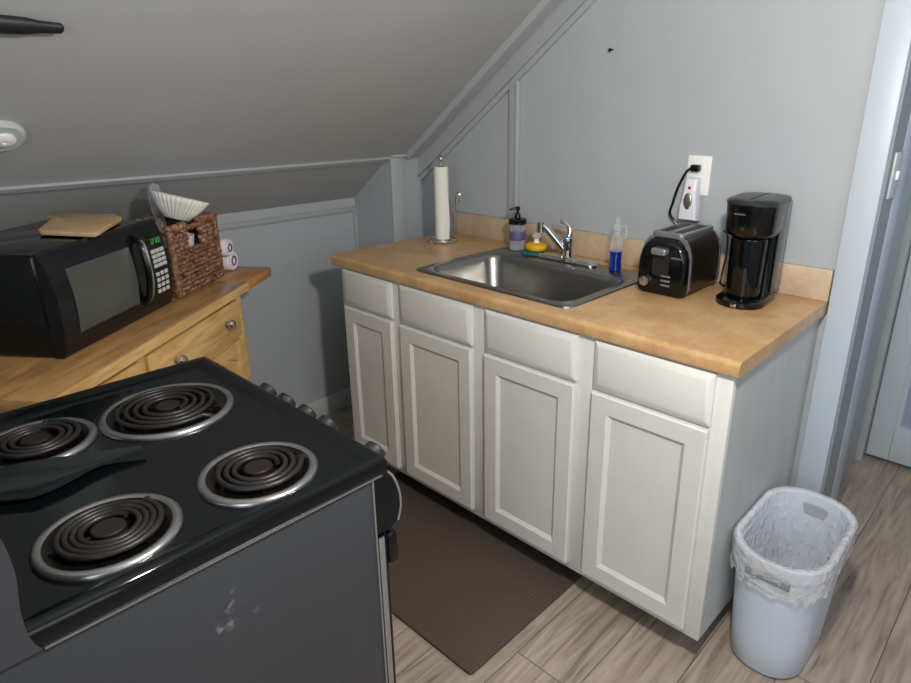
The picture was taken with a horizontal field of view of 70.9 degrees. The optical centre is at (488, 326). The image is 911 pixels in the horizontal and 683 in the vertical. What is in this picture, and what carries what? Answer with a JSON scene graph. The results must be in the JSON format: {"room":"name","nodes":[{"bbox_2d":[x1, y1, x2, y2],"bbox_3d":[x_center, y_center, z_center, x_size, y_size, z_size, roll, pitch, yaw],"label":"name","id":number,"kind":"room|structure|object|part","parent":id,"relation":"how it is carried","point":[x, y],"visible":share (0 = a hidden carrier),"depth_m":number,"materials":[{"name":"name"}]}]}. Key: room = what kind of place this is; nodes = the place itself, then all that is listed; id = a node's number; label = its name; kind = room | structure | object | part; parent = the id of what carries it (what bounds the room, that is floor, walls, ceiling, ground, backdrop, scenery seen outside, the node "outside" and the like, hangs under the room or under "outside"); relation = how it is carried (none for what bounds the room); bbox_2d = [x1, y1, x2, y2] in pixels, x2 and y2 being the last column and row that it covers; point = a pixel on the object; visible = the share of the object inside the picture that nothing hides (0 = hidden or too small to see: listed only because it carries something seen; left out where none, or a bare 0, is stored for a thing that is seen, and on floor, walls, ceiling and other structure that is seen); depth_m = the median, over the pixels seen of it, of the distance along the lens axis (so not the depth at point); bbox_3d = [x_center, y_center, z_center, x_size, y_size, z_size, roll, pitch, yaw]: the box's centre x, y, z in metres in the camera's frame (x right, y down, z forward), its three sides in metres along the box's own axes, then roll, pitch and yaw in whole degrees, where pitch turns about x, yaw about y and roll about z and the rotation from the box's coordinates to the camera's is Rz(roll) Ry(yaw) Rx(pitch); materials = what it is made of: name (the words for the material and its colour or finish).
{"room":"attic kitchen","nodes":[
{"label":"attic kitchen","id":0,"kind":"room"},
{"bbox_2d":[0,0,540,230],"bbox_3d":[-1.129,-0.629,1.171,1.821,1.413,3.600,17,26,40],"label":"ceiling","id":1,"kind":"structure","parent":0,"point":[127,87],"depth_m":1.91,"materials":[{"name":"paint"}]},
{"bbox_2d":[0,120,25,150],"bbox_3d":[-1.262,-0.470,1.583,0.102,0.079,0.192,17,26,40],"label":"smoke detector","id":2,"kind":"object","parent":1,"relation":"attached to","point":[12,134],"visible":1,"depth_m":1.61,"materials":[{"name":"white plastic"}]},
{"bbox_2d":[0,15,63,34],"bbox_3d":[-1.122,-0.560,1.165,0.214,0.171,0.614,17,26,40],"label":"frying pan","id":3,"kind":"object","parent":1,"relation":"hanging from","point":[9,24],"visible":1,"depth_m":1.32,"materials":[{"name":"black metal"}]},
{"bbox_2d":[217,198,354,406],"bbox_3d":[-1.826,0.288,2.038,0.100,1.040,3.410,17,26,40],"label":"wall","id":4,"kind":"structure","parent":0,"point":[294,318],"depth_m":2.91,"materials":[{"name":"paint"}]},
{"bbox_2d":[218,206,358,249],"bbox_3d":[-1.785,0.319,2.009,0.012,1.000,3.410,17,26,40],"label":"trim","id":5,"kind":"structure","parent":4,"relation":"attached to","point":[352,208],"depth_m":2.81,"materials":[{"name":"grey paint"}]},
{"bbox_2d":[305,387,351,418],"bbox_3d":[-1.783,0.746,2.159,0.016,0.095,3.410,17,26,40],"label":"baseboard","id":6,"kind":"structure","parent":4,"relation":"attached to","point":[326,405],"depth_m":3.17,"materials":[{"name":"grey"}]},
{"bbox_2d":[354,157,423,248],"bbox_3d":[-0.508,-0.364,3.116,0.370,1.550,0.190,17,26,40],"label":"wall","id":7,"kind":"structure","parent":0,"point":[373,201],"depth_m":2.94,"materials":[{"name":"paint"}]},
{"bbox_2d":[0,156,390,195],"bbox_3d":[-1.597,-0.310,1.603,0.047,0.033,3.410,17,26,40],"label":"trim","id":8,"kind":"structure","parent":7,"relation":"attached to","point":[166,177],"depth_m":2.14,"materials":[{"name":"grey paint"}]},
{"bbox_2d":[389,154,407,241],"bbox_3d":[-0.391,-0.166,3.007,0.030,1.250,0.100,17,26,40],"label":"trim","id":9,"kind":"structure","parent":7,"relation":"attached to","point":[396,163],"depth_m":2.85,"materials":[{"name":"grey paint"}]},
{"bbox_2d":[406,0,561,159],"bbox_3d":[0.189,-1.093,2.216,1.457,1.076,0.074,17,26,40],"label":"trim","id":10,"kind":"structure","parent":7,"relation":"attached to","point":[543,8],"depth_m":2.44,"materials":[{"name":"grey paint"}]},
{"bbox_2d":[325,405,910,682],"bbox_3d":[-0.121,1.059,1.504,4.500,0.060,4.800,17,26,40],"label":"floor","id":11,"kind":"structure","parent":0,"point":[589,633],"depth_m":1.85,"materials":[{"name":"wood"}]},
{"bbox_2d":[0,266,270,413],"bbox_3d":[-1.038,0.385,1.971,0.442,0.900,1.111,2,20,5],"label":"wooden dresser","id":12,"kind":"object","parent":11,"relation":"on","point":[208,321],"visible":0.24,"depth_m":1.69,"materials":[{"name":"brown wood"}]},
{"bbox_2d":[0,219,172,357],"bbox_3d":[-1.106,-0.119,1.669,0.381,0.252,0.448,2,20,5],"label":"microwave","id":13,"kind":"object","parent":12,"relation":"on","point":[60,296],"visible":1,"depth_m":1.53,"materials":[{"name":"black"}]},
{"bbox_2d":[38,213,121,236],"bbox_3d":[-1.090,-0.275,1.712,0.186,0.012,0.384,-10,22,-27],"label":"cutting board","id":14,"kind":"object","parent":13,"relation":"on","point":[58,224],"visible":1,"depth_m":1.67,"materials":[{"name":"brown wood"}]},
{"bbox_3d":[-0.975,-0.101,1.613,0.036,0.249,0.351,2,20,5],"label":"door","id":15,"kind":"part","parent":13,"relation":"part of","materials":[{"name":"black"}]},
{"bbox_3d":[-0.940,-0.151,1.737,0.054,0.201,0.031,9,21,23],"label":"handle","id":16,"kind":"part","parent":13,"relation":"part of","materials":[{"name":"black plastic"}]},
{"bbox_3d":[-0.956,-0.175,1.824,0.035,0.249,0.094,2,20,5],"label":"control panel","id":17,"kind":"part","parent":13,"relation":"part of","materials":[{"name":"black plastic"}]},
{"bbox_3d":[-0.889,0.188,1.492,0.012,0.121,0.260,2,20,5],"label":"drawer","id":18,"kind":"part","parent":12,"relation":"part of","materials":[{"name":"brown wood"}]},
{"bbox_2d":[134,211,224,297],"bbox_3d":[-1.021,-0.236,2.052,0.200,0.225,0.294,2,20,5],"label":"wicker basket","id":19,"kind":"object","parent":12,"relation":"on","point":[196,266],"visible":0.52,"depth_m":2.04,"materials":[{"name":"wicker"}]},
{"bbox_2d":[148,183,166,226],"bbox_3d":[-1.074,-0.313,2.098,0.076,0.310,0.055,17,26,40],"label":"plastic bag","id":20,"kind":"object","parent":19,"relation":"in","point":[152,184],"visible":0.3,"depth_m":2.06,"materials":[{"name":"white"}]},
{"bbox_3d":[-0.947,-0.186,1.922,0.023,0.205,0.023,10,22,26],"label":"corner post","id":21,"kind":"part","parent":19,"relation":"part of","materials":[{"name":"wicker"}]},
{"bbox_2d":[150,190,208,220],"bbox_3d":[-0.992,-0.392,2.059,0.165,0.106,0.174,-18,26,-41],"label":"filter","id":22,"kind":"object","parent":19,"relation":"on","point":[171,206],"visible":1,"depth_m":2.00,"materials":[{"name":"white paper"}]},
{"bbox_2d":[188,233,193,246],"bbox_3d":[-0.992,-0.217,2.058,0.100,0.153,0.100,17,26,40],"label":"paper cup","id":23,"kind":"object","parent":19,"relation":"in","point":[191,235],"visible":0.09,"depth_m":2.03,"materials":[{"name":"white paper"}]},
{"bbox_3d":[-0.923,-0.274,2.171,0.023,0.205,0.023,10,22,26],"label":"corner post","id":24,"kind":"part","parent":19,"relation":"part of","materials":[{"name":"wicker"}]},
{"bbox_3d":[-0.843,0.093,1.747,0.032,0.031,0.031,2,20,5],"label":"knob","id":25,"kind":"part","parent":12,"relation":"part of","materials":[{"name":"grey metal"}]},
{"bbox_3d":[-0.852,0.050,1.881,0.012,0.121,0.499,2,20,5],"label":"drawer","id":26,"kind":"part","parent":12,"relation":"part of","materials":[{"name":"brown wood"}]},
{"bbox_2d":[222,251,237,269],"bbox_3d":[-0.978,-0.237,2.272,0.154,0.076,0.074,2,20,5],"label":"paper roll","id":27,"kind":"object","parent":12,"relation":"on","point":[230,262],"visible":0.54,"depth_m":2.25,"materials":[{"name":"white paper"}]},
{"bbox_2d":[220,239,232,255],"bbox_3d":[-0.961,-0.275,2.218,0.134,0.064,0.062,2,20,5],"label":"paper roll","id":28,"kind":"object","parent":27,"relation":"on","point":[226,245],"visible":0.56,"depth_m":2.20,"materials":[{"name":"white paper"}]},
{"bbox_2d":[231,255,236,264],"bbox_3d":[-0.904,-0.234,2.264,0.005,0.036,0.036,2,20,5],"label":"print","id":29,"kind":"object","parent":27,"relation":"attached to","point":[233,257],"depth_m":2.27,"materials":[{"name":"purple"}]},
{"bbox_3d":[-0.817,-0.006,2.018,0.032,0.031,0.031,2,20,5],"label":"knob","id":30,"kind":"part","parent":12,"relation":"part of","materials":[{"name":"grey metal"}]},
{"bbox_3d":[-0.842,0.356,2.124,0.010,0.592,0.244,2,20,5],"label":"cupboard door","id":31,"kind":"part","parent":12,"relation":"part of","materials":[{"name":"brown wood"}]},
{"bbox_3d":[-0.847,0.302,2.257,0.034,0.867,0.036,2,20,5],"label":"leg","id":32,"kind":"part","parent":12,"relation":"part of","materials":[{"name":"brown wood"}]},
{"bbox_2d":[0,356,401,682],"bbox_3d":[-0.590,0.550,1.193,0.657,1.106,0.627,17,26,40],"label":"electric stove","id":33,"kind":"object","parent":11,"relation":"on","point":[250,538],"visible":1,"depth_m":0.96,"materials":[{"name":"black metal"}]},
{"bbox_2d":[0,421,88,465],"bbox_3d":[-0.782,0.202,1.104,0.157,0.005,0.157,-6,20,-15],"label":"burner","id":34,"kind":"object","parent":33,"relation":"on","point":[35,440],"depth_m":1.09,"materials":[{"name":"black metal"}]},
{"bbox_2d":[0,446,143,501],"bbox_3d":[-0.674,0.235,0.996,0.237,0.014,0.111,-8,21,-20],"label":"spoon rest","id":35,"kind":"object","parent":33,"relation":"on","point":[31,479],"visible":1,"depth_m":1.01,"materials":[{"name":"black ceramic"}]},
{"bbox_2d":[40,497,171,570],"bbox_3d":[-0.519,0.282,0.874,0.157,0.005,0.157,6,20,17],"label":"burner","id":36,"kind":"object","parent":33,"relation":"on","point":[105,533],"depth_m":0.86,"materials":[{"name":"black metal"}]},
{"bbox_2d":[106,385,226,434],"bbox_3d":[-0.615,0.159,1.225,0.209,0.005,0.209,9,21,24],"label":"burner","id":37,"kind":"object","parent":33,"relation":"on","point":[160,409],"depth_m":1.20,"materials":[{"name":"black metal"}]},
{"bbox_2d":[205,445,308,498],"bbox_3d":[-0.367,0.231,1.019,0.157,0.005,0.157,-9,21,-25],"label":"burner","id":38,"kind":"object","parent":33,"relation":"on","point":[247,471],"depth_m":1.00,"materials":[{"name":"black metal"}]},
{"bbox_3d":[-0.476,0.146,1.353,0.048,0.054,0.052,17,26,40],"label":"control knob","id":39,"kind":"part","parent":33,"relation":"part of","materials":[{"name":"black plastic"}]},
{"bbox_3d":[-0.422,0.163,1.306,0.048,0.054,0.052,17,26,40],"label":"control knob","id":40,"kind":"part","parent":33,"relation":"part of","materials":[{"name":"black plastic"}]},
{"bbox_3d":[-0.366,0.180,1.258,0.048,0.054,0.052,17,26,40],"label":"control knob","id":41,"kind":"part","parent":33,"relation":"part of","materials":[{"name":"black plastic"}]},
{"bbox_3d":[-0.314,0.196,1.213,0.048,0.054,0.052,17,26,40],"label":"control knob","id":42,"kind":"part","parent":33,"relation":"part of","materials":[{"name":"black plastic"}]},
{"bbox_3d":[-0.208,0.229,1.120,0.048,0.054,0.052,17,26,40],"label":"control knob","id":43,"kind":"part","parent":33,"relation":"part of","materials":[{"name":"black plastic"}]},
{"bbox_3d":[-0.410,0.223,1.286,0.648,0.110,0.052,17,26,40],"label":"control panel","id":44,"kind":"part","parent":33,"relation":"part of","materials":[{"name":"metal"}]},
{"bbox_3d":[-0.418,0.553,1.393,0.641,0.568,0.024,17,26,40],"label":"oven door","id":45,"kind":"part","parent":33,"relation":"part of","materials":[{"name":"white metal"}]},
{"bbox_3d":[-0.398,0.316,1.319,0.633,0.064,0.022,17,26,40],"label":"door handle","id":46,"kind":"part","parent":33,"relation":"part of","materials":[{"name":"black plastic"}]},
{"bbox_2d":[389,472,581,674],"bbox_3d":[-0.205,0.775,2.199,0.912,0.010,0.530,17,26,40],"label":"kitchen mat","id":47,"kind":"object","parent":11,"relation":"on","point":[463,583],"visible":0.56,"depth_m":2.07,"materials":[{"name":"brown rubber"}]},
{"bbox_2d":[341,267,819,640],"bbox_3d":[0.204,0.277,2.311,1.538,0.876,0.645,17,26,40],"label":"base cabinet","id":48,"kind":"object","parent":11,"relation":"on","point":[634,471],"visible":0.73,"depth_m":1.85,"materials":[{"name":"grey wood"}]},
{"bbox_3d":[-0.451,-0.123,2.356,0.283,0.135,0.018,17,26,40],"label":"drawer","id":49,"kind":"part","parent":48,"relation":"part of","materials":[{"name":"white wood"}]},
{"bbox_3d":[-0.450,0.236,2.483,0.283,0.604,0.018,17,26,40],"label":"door","id":50,"kind":"part","parent":48,"relation":"part of","materials":[{"name":"white wood"}]},
{"bbox_3d":[-0.183,-0.041,2.124,0.349,0.135,0.018,17,26,40],"label":"drawer","id":51,"kind":"part","parent":48,"relation":"part of","materials":[{"name":"white wood"}]},
{"bbox_3d":[-0.182,0.318,2.251,0.349,0.604,0.018,17,26,40],"label":"door","id":52,"kind":"part","parent":48,"relation":"part of","materials":[{"name":"white wood"}]},
{"bbox_3d":[0.116,0.409,1.991,0.344,0.604,0.018,17,26,40],"label":"door","id":53,"kind":"part","parent":48,"relation":"part of","materials":[{"name":"white wood"}]},
{"bbox_3d":[0.116,0.050,1.865,0.344,0.135,0.018,17,26,40],"label":"drawer","id":54,"kind":"part","parent":48,"relation":"part of","materials":[{"name":"white wood"}]},
{"bbox_2d":[331,211,834,378],"bbox_3d":[0.197,-0.202,2.154,1.593,0.132,0.647,17,26,40],"label":"countertop","id":55,"kind":"structure","parent":48,"relation":"on","point":[694,329],"depth_m":1.86,"materials":[{"name":"beige laminate"}]},
{"bbox_2d":[427,155,460,243],"bbox_3d":[-0.194,-0.524,2.623,0.132,0.352,0.133,-9,21,-25],"label":"paper towel holder","id":56,"kind":"object","parent":55,"relation":"on","point":[440,158],"visible":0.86,"depth_m":2.63,"materials":[{"name":"silver metal"}]},
{"bbox_3d":[-0.194,-0.528,2.621,0.022,0.343,0.022,-1,19,-2],"label":"post","id":57,"kind":"part","parent":56,"relation":"part of","materials":[{"name":"silver metal"}]},
{"bbox_2d":[434,166,449,239],"bbox_3d":[-0.192,-0.508,2.627,0.063,0.294,0.059,17,26,40],"label":"paper towel roll","id":58,"kind":"object","parent":56,"relation":"on","point":[441,183],"visible":1,"depth_m":2.60,"materials":[{"name":"white paper"}]},
{"bbox_3d":[-0.127,-0.451,2.619,0.029,0.200,0.008,7,21,20],"label":"tension arm","id":59,"kind":"part","parent":56,"relation":"part of","materials":[{"name":"silver metal"}]},
{"bbox_2d":[416,247,637,308],"bbox_3d":[0.147,-0.100,2.209,0.664,0.187,0.496,17,26,40],"label":"sink","id":60,"kind":"object","parent":55,"relation":"in","point":[504,270],"visible":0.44,"depth_m":2.28,"materials":[{"name":"metal"}]},
{"bbox_2d":[508,206,526,250],"bbox_3d":[0.111,-0.382,2.476,0.072,0.167,0.072,17,26,40],"label":"soap dispenser","id":61,"kind":"object","parent":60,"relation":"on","point":[514,234],"visible":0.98,"depth_m":2.46,"materials":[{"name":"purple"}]},
{"bbox_2d":[509,225,525,250],"bbox_3d":[0.111,-0.352,2.487,0.062,0.102,0.062,17,26,40],"label":"bottle","id":62,"kind":"object","parent":61,"relation":"attached to","point":[514,234],"depth_m":2.47,"materials":[{"name":"purple"}]},
{"bbox_2d":[521,249,543,256],"bbox_3d":[0.166,-0.279,2.414,0.080,0.014,0.056,10,22,26],"label":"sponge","id":63,"kind":"object","parent":60,"relation":"on","point":[525,251],"visible":0.77,"depth_m":2.40,"materials":[{"name":"teal"}]},
{"bbox_2d":[525,233,546,251],"bbox_3d":[0.180,-0.321,2.412,0.084,0.064,0.084,17,26,40],"label":"dish brush","id":64,"kind":"object","parent":63,"relation":"on","point":[536,245],"visible":1,"depth_m":2.39,"materials":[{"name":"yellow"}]},
{"bbox_3d":[0.180,-0.334,2.407,0.036,0.036,0.036,17,26,40],"label":"knob","id":65,"kind":"part","parent":64,"relation":"part of","materials":[{"name":"white plastic"}]},
{"bbox_2d":[536,219,597,267],"bbox_3d":[0.265,-0.301,2.274,0.256,0.149,0.106,17,26,40],"label":"faucet","id":66,"kind":"object","parent":60,"relation":"on","point":[565,245],"visible":1,"depth_m":2.28,"materials":[{"name":"silver metal"}]},
{"bbox_3d":[0.234,-0.318,2.289,0.105,0.117,0.025,2,20,4],"label":"spout","id":67,"kind":"part","parent":66,"relation":"part of","materials":[{"name":"silver metal"}]},
{"bbox_3d":[0.278,-0.348,2.283,0.052,0.066,0.029,17,26,40],"label":"lever","id":68,"kind":"part","parent":66,"relation":"part of","materials":[{"name":"silver metal"}]},
{"bbox_3d":[0.282,-0.245,2.314,0.256,0.017,0.054,17,26,40],"label":"plate","id":69,"kind":"part","parent":66,"relation":"part of","materials":[{"name":"silver metal"}]},
{"bbox_2d":[609,217,627,270],"bbox_3d":[0.434,-0.277,2.157,0.046,0.180,0.058,-6,20,-17],"label":"dish soap bottle","id":70,"kind":"object","parent":60,"relation":"on","point":[615,254],"visible":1,"depth_m":2.17,"materials":[{"name":"blue plastic"}]},
{"bbox_2d":[637,164,720,298],"bbox_3d":[0.583,-0.301,1.972,0.207,0.364,0.312,17,26,40],"label":"toaster","id":71,"kind":"object","parent":55,"relation":"on","point":[679,260],"visible":1,"depth_m":1.91,"materials":[{"name":"black plastic"}]},
{"bbox_3d":[0.473,-0.141,1.938,0.036,0.036,0.024,17,26,40],"label":"browning knob","id":72,"kind":"part","parent":71,"relation":"part of","materials":[{"name":"grey metal"}]},
{"bbox_3d":[0.502,-0.220,1.875,0.048,0.020,0.028,17,26,40],"label":"lever","id":73,"kind":"part","parent":71,"relation":"part of","materials":[{"name":"grey metal"}]},
{"bbox_3d":[0.637,-0.372,2.094,0.024,0.301,0.099,-16,25,-38],"label":"power cord","id":74,"kind":"part","parent":71,"relation":"part of","materials":[{"name":"black plastic"}]},
{"bbox_3d":[0.598,-0.294,1.959,0.104,0.015,0.212,17,26,40],"label":"plate","id":75,"kind":"part","parent":71,"relation":"part of","materials":[{"name":"grey metal"}]},
{"bbox_3d":[0.598,-0.218,1.986,0.163,0.170,0.184,17,26,40],"label":"wrap panel","id":76,"kind":"part","parent":71,"relation":"part of","materials":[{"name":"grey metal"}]},
{"bbox_2d":[715,192,792,309],"bbox_3d":[0.740,-0.230,1.863,0.201,0.304,0.243,15,24,36],"label":"coffee maker","id":77,"kind":"object","parent":55,"relation":"on","point":[757,223],"visible":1,"depth_m":1.79,"materials":[{"name":"black plastic"}]},
{"bbox_3d":[0.757,-0.206,1.990,0.026,0.173,0.096,-12,22,-30],"label":"power cord","id":78,"kind":"part","parent":77,"relation":"part of","materials":[{"name":"black plastic"}]},
{"bbox_2d":[726,236,768,298],"bbox_3d":[0.736,-0.172,1.825,0.100,0.172,0.100,15,24,36],"label":"coffee carafe","id":79,"kind":"object","parent":77,"relation":"on","point":[748,263],"depth_m":1.79,"materials":[{"name":"black"}]},
{"bbox_3d":[0.761,-0.358,1.793,0.140,0.015,0.212,15,24,36],"label":"lid","id":80,"kind":"part","parent":77,"relation":"part of","materials":[{"name":"black plastic"}]},
{"bbox_3d":[0.406,0.498,1.739,0.332,0.604,0.018,17,26,40],"label":"door","id":81,"kind":"part","parent":48,"relation":"part of","materials":[{"name":"white wood"}]},
{"bbox_3d":[0.406,0.139,1.612,0.332,0.135,0.018,17,26,40],"label":"drawer","id":82,"kind":"part","parent":48,"relation":"part of","materials":[{"name":"white wood"}]},
{"bbox_2d":[730,488,854,678],"bbox_3d":[0.830,0.722,1.786,0.237,0.386,0.396,17,26,40],"label":"trash can","id":83,"kind":"object","parent":11,"relation":"on","point":[775,637],"visible":0.88,"depth_m":1.70,"materials":[{"name":"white plastic"}]},
{"bbox_2d":[730,486,857,605],"bbox_3d":[0.829,0.653,1.761,0.248,0.252,0.403,17,26,40],"label":"trash bag","id":84,"kind":"object","parent":83,"relation":"in","point":[753,535],"visible":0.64,"depth_m":1.74,"materials":[{"name":"white plastic"}]},
{"bbox_2d":[422,0,910,492],"bbox_3d":[0.947,-0.342,1.926,4.100,2.300,0.120,17,26,40],"label":"wall","id":85,"kind":"structure","parent":0,"point":[775,92],"depth_m":2.03,"materials":[{"name":"paint"}]},
{"bbox_2d":[417,0,596,180],"bbox_3d":[0.216,-1.054,2.280,1.451,1.168,0.030,17,26,40],"label":"trim","id":86,"kind":"structure","parent":85,"relation":"attached to","point":[566,13],"depth_m":2.46,"materials":[{"name":"grey paint"}]},
{"bbox_2d":[508,80,520,243],"bbox_3d":[0.099,-0.636,2.546,0.048,0.642,0.025,17,26,40],"label":"trim","id":87,"kind":"structure","parent":85,"relation":"attached to","point":[514,86],"depth_m":2.51,"materials":[{"name":"grey paint"}]},
{"bbox_2d":[453,211,834,301],"bbox_3d":[0.421,-0.293,2.355,1.561,0.094,0.019,17,26,40],"label":"backsplash","id":88,"kind":"structure","parent":85,"relation":"attached to","point":[810,282],"depth_m":2.34,"materials":[{"name":"laminate"}]},
{"bbox_2d":[678,178,700,221],"bbox_3d":[0.648,-0.408,2.054,0.066,0.133,0.047,17,26,40],"label":"plug","id":89,"kind":"object","parent":85,"relation":"attached to","point":[689,208],"visible":1,"depth_m":2.04,"materials":[{"name":"white plastic"}]},
{"bbox_2d":[683,193,691,209],"bbox_3d":[0.636,-0.400,2.042,0.030,0.054,0.010,17,26,40],"label":"grille","id":90,"kind":"object","parent":89,"relation":"attached to","point":[687,197],"depth_m":2.04,"materials":[{"name":"silver metal"}]},
{"bbox_2d":[686,155,712,195],"bbox_3d":[0.673,-0.485,2.050,0.080,0.124,0.009,17,26,40],"label":"wall outlet","id":91,"kind":"object","parent":85,"relation":"attached to","point":[705,162],"visible":0.56,"depth_m":2.04,"materials":[{"name":"white plastic"}]},
{"bbox_2d":[694,162,703,171],"bbox_3d":[0.671,-0.508,2.039,0.034,0.029,0.002,17,26,40],"label":"receptacle","id":92,"kind":"object","parent":91,"relation":"attached to","point":[699,163],"depth_m":2.03,"materials":[{"name":"grey plastic"}]},
{"bbox_2d":[795,0,910,501],"bbox_3d":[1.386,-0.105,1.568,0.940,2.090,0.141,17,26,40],"label":"door frame","id":93,"kind":"structure","parent":85,"relation":"attached to","point":[893,48],"depth_m":1.79,"materials":[{"name":"grey paint"}]},
{"bbox_2d":[886,151,903,198],"bbox_3d":[1.115,-0.414,1.747,0.014,0.124,0.076,17,26,40],"label":"strike plate","id":94,"kind":"object","parent":85,"relation":"attached to","point":[895,173],"visible":1,"depth_m":1.74,"materials":[{"name":"grey metal"}]},
{"bbox_2d":[842,152,910,474],"bbox_3d":[1.322,-0.443,2.209,0.125,2.300,0.830,17,26,40],"label":"wall","id":95,"kind":"structure","parent":0,"point":[906,191],"depth_m":2.48,"materials":[{"name":"paint"}]},
{"bbox_2d":[854,199,910,460],"bbox_3d":[1.422,-0.309,2.252,0.027,2.020,0.600,17,26,40],"label":"trim","id":96,"kind":"structure","parent":95,"relation":"attached to","point":[905,245],"depth_m":2.58,"materials":[{"name":"grey paint"}]},
{"bbox_2d":[864,246,910,452],"bbox_3d":[2.150,-0.400,2.086,1.360,2.300,0.100,17,26,40],"label":"door frame","id":97,"kind":"structure","parent":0,"point":[910,246],"depth_m":2.66,"materials":[{"name":"paint"}]},
{"bbox_2d":[866,252,910,466],"bbox_3d":[1.945,-0.298,2.218,0.785,1.980,0.045,17,26,40],"label":"door","id":98,"kind":"structure","parent":97,"relation":"in","point":[890,433],"depth_m":2.65,"materials":[{"name":"grey"}]},
{"bbox_3d":[1.938,-0.319,2.203,0.615,1.730,0.016,17,26,40],"label":"panel moulding","id":99,"kind":"part","parent":98,"relation":"part of","materials":[{"name":"grey"}]},
{"bbox_3d":[1.946,-0.322,2.212,0.625,1.750,0.020,17,26,40],"label":"panel","id":100,"kind":"part","parent":98,"relation":"part of","materials":[{"name":"blue"}]}
]}

